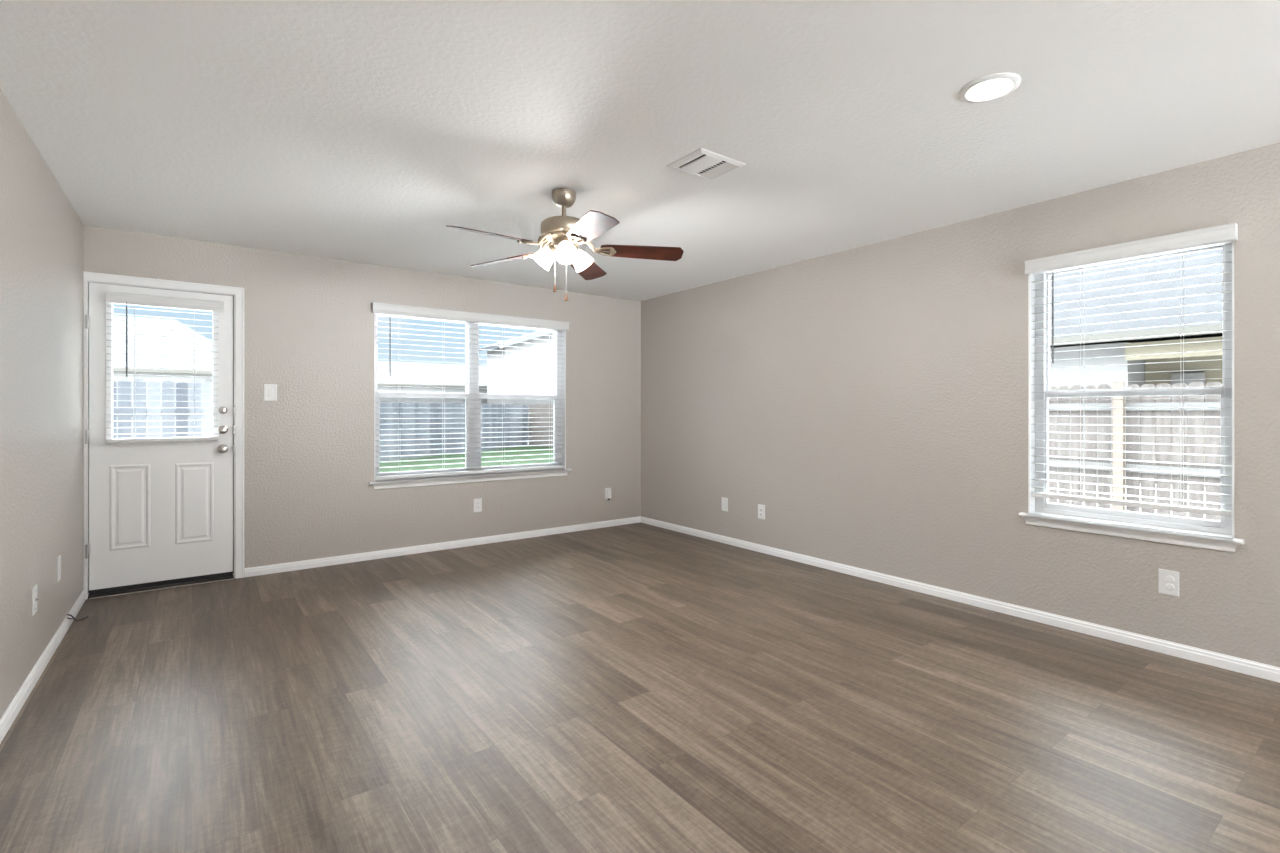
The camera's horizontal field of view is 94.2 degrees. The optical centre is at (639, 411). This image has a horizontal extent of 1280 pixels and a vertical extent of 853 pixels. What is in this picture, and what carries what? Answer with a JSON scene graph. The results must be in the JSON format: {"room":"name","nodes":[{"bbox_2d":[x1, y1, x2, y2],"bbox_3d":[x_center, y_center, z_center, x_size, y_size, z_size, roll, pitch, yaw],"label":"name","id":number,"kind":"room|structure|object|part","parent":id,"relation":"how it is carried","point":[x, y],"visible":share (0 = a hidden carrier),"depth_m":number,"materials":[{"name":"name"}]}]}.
{"room":"empty living room","nodes":[
{"label":"empty living room","id":0,"kind":"room"},
{"bbox_2d":[0,89,83,718],"bbox_3d":[-1.000,0.015,0.221,0.150,2.460,9.000,0,0,-37],"label":"wall","id":1,"kind":"structure","parent":0,"point":[42,234],"depth_m":2.74,"materials":[{"name":"grey paint"}]},
{"bbox_2d":[32,584,38,615],"bbox_3d":[-2.741,0.855,2.702,0.016,0.126,0.080,0,0,-37],"label":"cable plate","id":2,"kind":"object","parent":1,"relation":"attached to","point":[34,589],"visible":1,"depth_m":2.68,"materials":[{"name":"white plastic"}]},
{"bbox_2d":[0,590,85,743],"bbox_3d":[-0.930,1.192,0.263,0.013,0.065,8.983,0,0,-37],"label":"baseboard","id":3,"kind":"structure","parent":1,"relation":"attached to","point":[15,706],"depth_m":2.70,"materials":[{"name":"white paint"}]},
{"bbox_2d":[57,555,60,581],"bbox_3d":[-3.096,0.839,3.173,0.008,0.130,0.076,0,0,-37],"label":"wall plate","id":4,"kind":"object","parent":1,"relation":"attached to","point":[59,557],"visible":1,"depth_m":3.17,"materials":[{"name":"white plastic"}]},
{"bbox_2d":[84,225,640,567],"bbox_3d":[-1.852,0.015,5.288,4.828,2.460,0.150,0,0,-37],"label":"wall","id":5,"kind":"structure","parent":0,"point":[309,320],"depth_m":4.82,"materials":[{"name":"grey paint"}]},
{"bbox_2d":[83,271,243,598],"bbox_3d":[-3.301,0.158,4.173,0.871,2.133,0.210,0,0,-37],"label":"door","id":6,"kind":"structure","parent":5,"relation":"in","point":[157,515],"depth_m":4.11,"materials":[{"name":"white paint"}]},
{"bbox_3d":[-3.444,0.645,4.021,0.210,0.568,0.009,0,0,-37],"label":"panel","id":7,"kind":"part","parent":6,"relation":"part of","materials":[{"name":"white paint"}]},
{"bbox_3d":[-3.308,-0.270,4.142,0.612,0.974,0.052,0,0,-37],"label":"glass frame","id":8,"kind":"part","parent":6,"relation":"part of","materials":[{"name":"white paint"}]},
{"bbox_2d":[106,291,223,442],"bbox_3d":[-3.258,-0.289,4.106,0.634,0.996,0.069,0,0,-37],"label":"door blind","id":9,"kind":"object","parent":6,"relation":"attached to","point":[111,297],"visible":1,"depth_m":4.07,"materials":[{"name":"white plastic"}]},
{"bbox_3d":[-3.398,-0.271,4.005,0.002,0.908,0.054,0,0,-37],"label":"ladder cord","id":10,"kind":"part","parent":9,"relation":"part of","materials":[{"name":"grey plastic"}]},
{"bbox_3d":[-3.272,0.196,4.099,0.600,0.026,0.052,0,0,-37],"label":"rail","id":11,"kind":"part","parent":9,"relation":"part of","materials":[{"name":"white plastic"}]},
{"bbox_3d":[-3.142,-0.271,4.196,0.002,0.908,0.054,0,0,-37],"label":"ladder cord","id":12,"kind":"part","parent":9,"relation":"part of","materials":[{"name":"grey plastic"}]},
{"bbox_3d":[-3.163,0.650,4.229,0.219,0.566,0.009,0,0,-37],"label":"panel","id":13,"kind":"part","parent":6,"relation":"part of","materials":[{"name":"white paint"}]},
{"bbox_3d":[-3.013,0.274,4.302,0.066,0.066,0.072,0,0,-37],"label":"knob","id":14,"kind":"part","parent":6,"relation":"part of","materials":[{"name":"silver metal"}]},
{"bbox_2d":[264,384,276,400],"bbox_3d":[-2.789,-0.141,4.493,0.084,0.126,0.009,0,0,-37],"label":"light switch","id":15,"kind":"object","parent":5,"relation":"attached to","point":[270,390],"visible":1,"depth_m":4.49,"materials":[{"name":"white plastic"}]},
{"bbox_2d":[244,516,640,576],"bbox_3d":[-1.453,1.192,5.483,3.654,0.065,0.013,0,0,-37],"label":"baseboard","id":16,"kind":"structure","parent":5,"relation":"attached to","point":[320,562],"depth_m":5.16,"materials":[{"name":"white paint"}]},
{"bbox_2d":[369,313,571,489],"bbox_3d":[-1.504,-0.111,5.514,1.892,1.518,0.192,0,0,-37],"label":"window","id":17,"kind":"structure","parent":5,"relation":"in","point":[472,405],"depth_m":5.52,"materials":[{"name":"white paint"}]},
{"bbox_3d":[-1.925,-0.482,5.290,0.794,0.709,0.024,0,0,-37],"label":"sash","id":18,"kind":"part","parent":17,"relation":"part of","materials":[{"name":"white plastic"}]},
{"bbox_3d":[-1.909,0.196,5.268,0.794,0.714,0.026,0,0,-37],"label":"sash","id":19,"kind":"part","parent":17,"relation":"part of","materials":[{"name":"white plastic"}]},
{"bbox_3d":[-1.913,-0.143,5.286,0.876,1.447,0.070,0,0,-37],"label":"frame","id":20,"kind":"part","parent":17,"relation":"part of","materials":[{"name":"white plastic"}]},
{"bbox_2d":[372,302,568,479],"bbox_3d":[-1.483,-0.161,5.472,1.840,1.468,0.116,0,0,-37],"label":"window blind","id":21,"kind":"object","parent":17,"relation":"attached to","point":[382,309],"visible":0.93,"depth_m":5.37,"materials":[{"name":"white plastic"}]},
{"bbox_3d":[-1.752,-0.134,5.311,0.002,1.362,0.054,0,0,-37],"label":"ladder cord","id":22,"kind":"part","parent":21,"relation":"part of","materials":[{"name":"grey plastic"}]},
{"bbox_3d":[-1.496,0.560,5.502,1.788,0.026,0.052,0,0,-37],"label":"rail","id":23,"kind":"part","parent":21,"relation":"part of","materials":[{"name":"white plastic"}]},
{"bbox_3d":[-1.295,-0.134,5.651,0.002,1.362,0.054,0,0,-37],"label":"ladder cord","id":24,"kind":"part","parent":21,"relation":"part of","materials":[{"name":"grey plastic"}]},
{"bbox_3d":[-1.487,0.592,5.490,1.892,0.020,0.132,0,0,-37],"label":"sill","id":25,"kind":"part","parent":17,"relation":"part of","materials":[{"name":"white paint"}]},
{"bbox_3d":[-1.183,0.196,5.808,0.818,0.714,0.026,0,0,-37],"label":"sash","id":26,"kind":"part","parent":17,"relation":"part of","materials":[{"name":"white plastic"}]},
{"bbox_3d":[-1.189,-0.143,5.824,0.928,1.447,0.070,0,0,-37],"label":"frame","id":27,"kind":"part","parent":17,"relation":"part of","materials":[{"name":"white plastic"}]},
{"bbox_3d":[-1.199,-0.482,5.829,0.818,0.709,0.024,0,0,-37],"label":"sash","id":28,"kind":"part","parent":17,"relation":"part of","materials":[{"name":"white plastic"}]},
{"bbox_2d":[473,498,481,511],"bbox_3d":[-1.489,0.863,5.459,0.080,0.124,0.008,0,0,-37],"label":"wall outlet","id":29,"kind":"object","parent":5,"relation":"attached to","point":[477,503],"visible":1,"depth_m":5.46,"materials":[{"name":"white plastic"}]},
{"bbox_2d":[605,488,610,499],"bbox_3d":[-0.332,0.875,6.303,0.074,0.125,0.034,0,0,-37],"label":"wall outlet","id":30,"kind":"object","parent":5,"relation":"attached to","point":[607,490],"visible":1,"depth_m":6.29,"materials":[{"name":"white plastic"}]},
{"bbox_2d":[0,522,1279,852],"bbox_3d":[0.877,1.285,1.616,4.828,0.120,9.300,0,0,-37],"label":"floor","id":31,"kind":"structure","parent":0,"point":[640,687],"depth_m":2.34,"materials":[{"name":"wood"}]},
{"bbox_2d":[67,614,87,620],"bbox_3d":[-3.250,1.187,3.425,0.029,0.071,0.193,0,0,-17],"label":"cable","id":32,"kind":"object","parent":31,"relation":"on","point":[67,614],"visible":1,"depth_m":3.42,"materials":[{"name":"black plastic"}]},
{"bbox_2d":[0,0,1279,300],"bbox_3d":[1.023,-1.295,1.880,6.278,0.160,9.850,0,0,-37],"label":"ceiling","id":33,"kind":"structure","parent":0,"point":[361,131],"depth_m":2.46,"materials":[{"name":"white paint"}]},
{"bbox_2d":[446,188,683,300],"bbox_3d":[-0.441,-0.912,3.264,1.259,0.606,1.283,0,0,-37],"label":"ceiling fan","id":34,"kind":"object","parent":33,"relation":"hanging from","point":[564,232],"visible":1,"depth_m":3.26,"materials":[{"name":"brown wood"}]},
{"bbox_3d":[-0.741,-0.891,3.011,0.471,0.049,0.146,0,0,-43],"label":"blade","id":35,"kind":"part","parent":34,"relation":"part of","materials":[{"name":"brown wood"}]},
{"bbox_3d":[-0.794,-0.891,3.514,0.471,0.049,0.146,0,0,29],"label":"blade","id":36,"kind":"part","parent":34,"relation":"part of","materials":[{"name":"brown wood"}]},
{"bbox_3d":[-0.545,-0.856,3.333,0.123,0.136,0.132,0,0,-37],"label":"lamp shade","id":37,"kind":"part","parent":34,"relation":"part of","materials":[{"name":"white glass"}]},
{"bbox_3d":[-0.403,-0.885,3.210,0.039,0.045,0.044,0,0,-37],"label":"light bulb","id":38,"kind":"part","parent":34,"relation":"part of","materials":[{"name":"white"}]},
{"bbox_3d":[-0.402,-0.856,3.175,0.118,0.136,0.135,0,0,-37],"label":"lamp shade","id":39,"kind":"part","parent":34,"relation":"part of","materials":[{"name":"white glass"}]},
{"bbox_3d":[-0.335,-0.856,3.382,0.137,0.136,0.122,0,0,-37],"label":"lamp shade","id":40,"kind":"part","parent":34,"relation":"part of","materials":[{"name":"white glass"}]},
{"bbox_3d":[-0.331,-0.891,3.720,0.146,0.049,0.471,0,0,11],"label":"blade","id":41,"kind":"part","parent":34,"relation":"part of","materials":[{"name":"brown wood"}]},
{"bbox_3d":[-0.247,-0.891,2.905,0.146,0.049,0.471,0,0,-25],"label":"blade","id":42,"kind":"part","parent":34,"relation":"part of","materials":[{"name":"brown wood"}]},
{"bbox_3d":[0.007,-0.891,3.343,0.471,0.049,0.146,0,0,-7],"label":"blade","id":43,"kind":"part","parent":34,"relation":"part of","materials":[{"name":"brown wood"}]},
{"bbox_2d":[667,148,745,180],"bbox_3d":[0.325,-1.209,2.935,0.300,0.012,0.255,0,0,-37],"label":"ceiling vent","id":44,"kind":"object","parent":33,"relation":"in","point":[703,163],"visible":1,"depth_m":2.92,"materials":[{"name":"white paint"}]},
{"bbox_2d":[959,72,1020,102],"bbox_3d":[1.312,-1.208,2.236,0.202,0.014,0.202,0,0,-37],"label":"recessed light","id":45,"kind":"object","parent":33,"relation":"in","point":[991,87],"visible":1,"depth_m":2.22,"materials":[{"name":"white paint"}]},
{"bbox_2d":[967,79,1011,99],"bbox_3d":[1.312,-1.207,2.236,0.144,0.011,0.144,0,0,-37],"label":"diffuser","id":46,"kind":"object","parent":45,"relation":"attached to","point":[988,89],"depth_m":2.23,"materials":[{"name":"white plastic"}]},
{"bbox_2d":[641,143,1279,666],"bbox_3d":[2.754,0.015,3.011,0.150,2.460,9.000,0,0,-37],"label":"wall","id":47,"kind":"structure","parent":0,"point":[873,398],"depth_m":3.92,"materials":[{"name":"grey paint"}]},
{"bbox_2d":[722,497,727,511],"bbox_3d":[0.786,0.865,5.527,0.008,0.124,0.080,0,0,-37],"label":"wall plate","id":48,"kind":"object","parent":47,"relation":"attached to","point":[724,500],"visible":1,"depth_m":5.53,"materials":[{"name":"white plastic"}]},
{"bbox_2d":[758,504,764,519],"bbox_3d":[1.053,0.873,5.166,0.010,0.124,0.080,0,0,-37],"label":"wall outlet","id":49,"kind":"object","parent":47,"relation":"attached to","point":[761,508],"visible":1,"depth_m":5.16,"materials":[{"name":"white plastic"}]},
{"bbox_2d":[641,516,1279,682],"bbox_3d":[2.689,1.192,2.963,0.013,0.065,9.000,0,0,-37],"label":"baseboard","id":50,"kind":"structure","parent":47,"relation":"attached to","point":[1269,672],"depth_m":3.51,"materials":[{"name":"white paint"}]},
{"bbox_2d":[1018,240,1243,551],"bbox_3d":[2.588,-0.092,3.191,0.192,1.516,0.938,0,0,-37],"label":"window","id":51,"kind":"structure","parent":47,"relation":"in","point":[1177,530],"depth_m":3.20,"materials":[{"name":"white paint"}]},
{"bbox_3d":[2.564,0.610,3.173,0.132,0.020,0.938,0,0,-37],"label":"sill","id":52,"kind":"part","parent":51,"relation":"part of","materials":[{"name":"white paint"}]},
{"bbox_2d":[1025,223,1237,516],"bbox_3d":[2.556,-0.188,3.158,0.116,1.382,0.880,0,0,-37],"label":"window blind","id":53,"kind":"object","parent":51,"relation":"attached to","point":[1221,234],"visible":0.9,"depth_m":3.09,"materials":[{"name":"white plastic"}]},
{"bbox_3d":[2.576,0.490,3.182,0.052,0.026,0.846,0,0,-37],"label":"rail","id":54,"kind":"part","parent":53,"relation":"part of","materials":[{"name":"white plastic"}]},
{"bbox_3d":[2.721,-0.167,2.987,0.054,1.287,0.002,0,0,-37],"label":"ladder cord","id":55,"kind":"part","parent":53,"relation":"part of","materials":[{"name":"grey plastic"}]},
{"bbox_3d":[2.627,0.225,3.213,0.026,0.692,0.768,0,0,-37],"label":"sash","id":56,"kind":"part","parent":51,"relation":"part of","materials":[{"name":"white plastic"}]},
{"bbox_3d":[2.648,-0.452,3.229,0.024,0.729,0.768,0,0,-37],"label":"sash","id":57,"kind":"part","parent":51,"relation":"part of","materials":[{"name":"white plastic"}]},
{"bbox_2d":[1159,569,1178,596],"bbox_3d":[2.663,0.863,2.998,0.013,0.124,0.080,0,0,-37],"label":"wall outlet","id":58,"kind":"object","parent":47,"relation":"attached to","point":[1168,579],"visible":1,"depth_m":2.99,"materials":[{"name":"white plastic"}]},
{"bbox_2d":[1165,576,1174,582],"bbox_3d":[2.664,0.845,2.992,0.008,0.035,0.035,0,0,-37],"label":"socket","id":59,"kind":"object","parent":58,"relation":"attached to","point":[1168,579],"depth_m":2.99,"materials":[{"name":"white plastic"}]},
{"bbox_2d":[1166,583,1174,589],"bbox_3d":[2.664,0.883,2.992,0.008,0.035,0.035,0,0,-37],"label":"socket","id":60,"kind":"object","parent":58,"relation":"attached to","point":[1169,586],"depth_m":2.99,"materials":[{"name":"white plastic"}]},
{"label":"outside","id":61,"kind":"structure","parent":0,"visible":0},
{"bbox_3d":[-0.434,1.575,4.996,21.400,0.100,21.990,0,0,-37],"label":"patio slab","id":62,"kind":"object","parent":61,"visible":0},
{"bbox_2d":[113,379,212,437],"bbox_3d":[-8.299,0.552,5.966,9.934,1.945,0.149,0,0,-37],"label":"wooden fence","id":63,"kind":"object","parent":62,"relation":"on","point":[184,410],"visible":0.17,"depth_m":7.55,"materials":[{"name":"grey wood"}]},
{"bbox_3d":[-8.310,0.025,5.911,9.850,0.090,0.038,0,0,-37],"label":"fence rail","id":64,"kind":"part","parent":63,"relation":"part of","materials":[{"name":"grey wood"}]},
{"bbox_2d":[1049,381,1221,520],"bbox_3d":[5.770,0.585,7.101,0.149,1.880,12.034,0,0,-37],"label":"wooden fence","id":65,"kind":"object","parent":62,"relation":"on","point":[1079,406],"visible":0.2,"depth_m":7.03,"materials":[{"name":"beige wood"}]},
{"bbox_3d":[5.725,0.585,7.113,0.092,1.880,0.100,0,0,-37],"label":"fence post","id":66,"kind":"part","parent":65,"relation":"part of","materials":[{"name":"beige wood"}]},
{"bbox_3d":[5.790,-0.055,7.136,0.038,0.090,12.000,0,0,-37],"label":"fence rail","id":67,"kind":"part","parent":65,"relation":"part of","materials":[{"name":"beige wood"}]},
{"bbox_3d":[5.790,0.675,7.136,0.038,0.090,12.000,0,0,-37],"label":"fence rail","id":68,"kind":"part","parent":65,"relation":"part of","materials":[{"name":"beige wood"}]},
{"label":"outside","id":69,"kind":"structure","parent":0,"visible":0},
{"bbox_2d":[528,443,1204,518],"bbox_3d":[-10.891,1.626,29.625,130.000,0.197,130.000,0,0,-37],"label":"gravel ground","id":70,"kind":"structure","parent":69,"point":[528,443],"depth_m":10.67,"materials":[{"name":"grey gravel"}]},
{"bbox_2d":[113,315,212,437],"bbox_3d":[-21.236,-1.000,20.410,13.600,5.050,7.650,0,0,-37],"label":"neighbor house","id":71,"kind":"structure","parent":70,"relation":"on","point":[205,363],"depth_m":20.58,"materials":[{"name":"grey"}]},
{"bbox_2d":[378,361,486,403],"bbox_3d":[-11.651,-0.525,31.653,10.000,4.100,7.040,0,0,-37],"label":"neighbor house","id":72,"kind":"structure","parent":70,"relation":"on","point":[455,384],"depth_m":29.33,"materials":[{"name":"grey"}]},
{"bbox_2d":[479,330,552,442],"bbox_3d":[-2.711,-1.775,32.030,11.400,6.600,2.700,0,0,-37],"label":"neighbor house","id":73,"kind":"structure","parent":70,"relation":"on","point":[494,384],"depth_m":28.80,"materials":[{"name":"grey"}]},
{"bbox_2d":[1050,249,1221,486],"bbox_3d":[12.206,-3.425,18.634,12.640,9.900,14.800,0,0,-37],"label":"neighbor house","id":74,"kind":"structure","parent":70,"relation":"on","point":[1151,376],"depth_m":12.16,"materials":[{"name":"grey"}]},
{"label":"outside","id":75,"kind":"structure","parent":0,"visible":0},
{"bbox_2d":[380,446,552,471],"bbox_3d":[-5.730,1.575,20.753,12.100,0.100,9.600,0,0,-37],"label":"ground","id":76,"kind":"structure","parent":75,"point":[535,448],"depth_m":18.43,"materials":[{"name":"green plant"}]},
{"bbox_2d":[380,401,527,460],"bbox_3d":[-6.932,0.610,20.281,0.152,1.830,11.474,0,0,21],"label":"wooden fence","id":77,"kind":"object","parent":76,"relation":"on","point":[490,413],"visible":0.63,"depth_m":20.26,"materials":[{"name":"grey wood"}]},
{"bbox_2d":[529,404,552,446],"bbox_3d":[-2.470,0.610,24.111,5.454,1.830,0.149,0,0,34],"label":"wooden fence","id":78,"kind":"object","parent":76,"relation":"on","point":[532,412],"visible":0.22,"depth_m":25.16,"materials":[{"name":"grey wood"}]}
]}

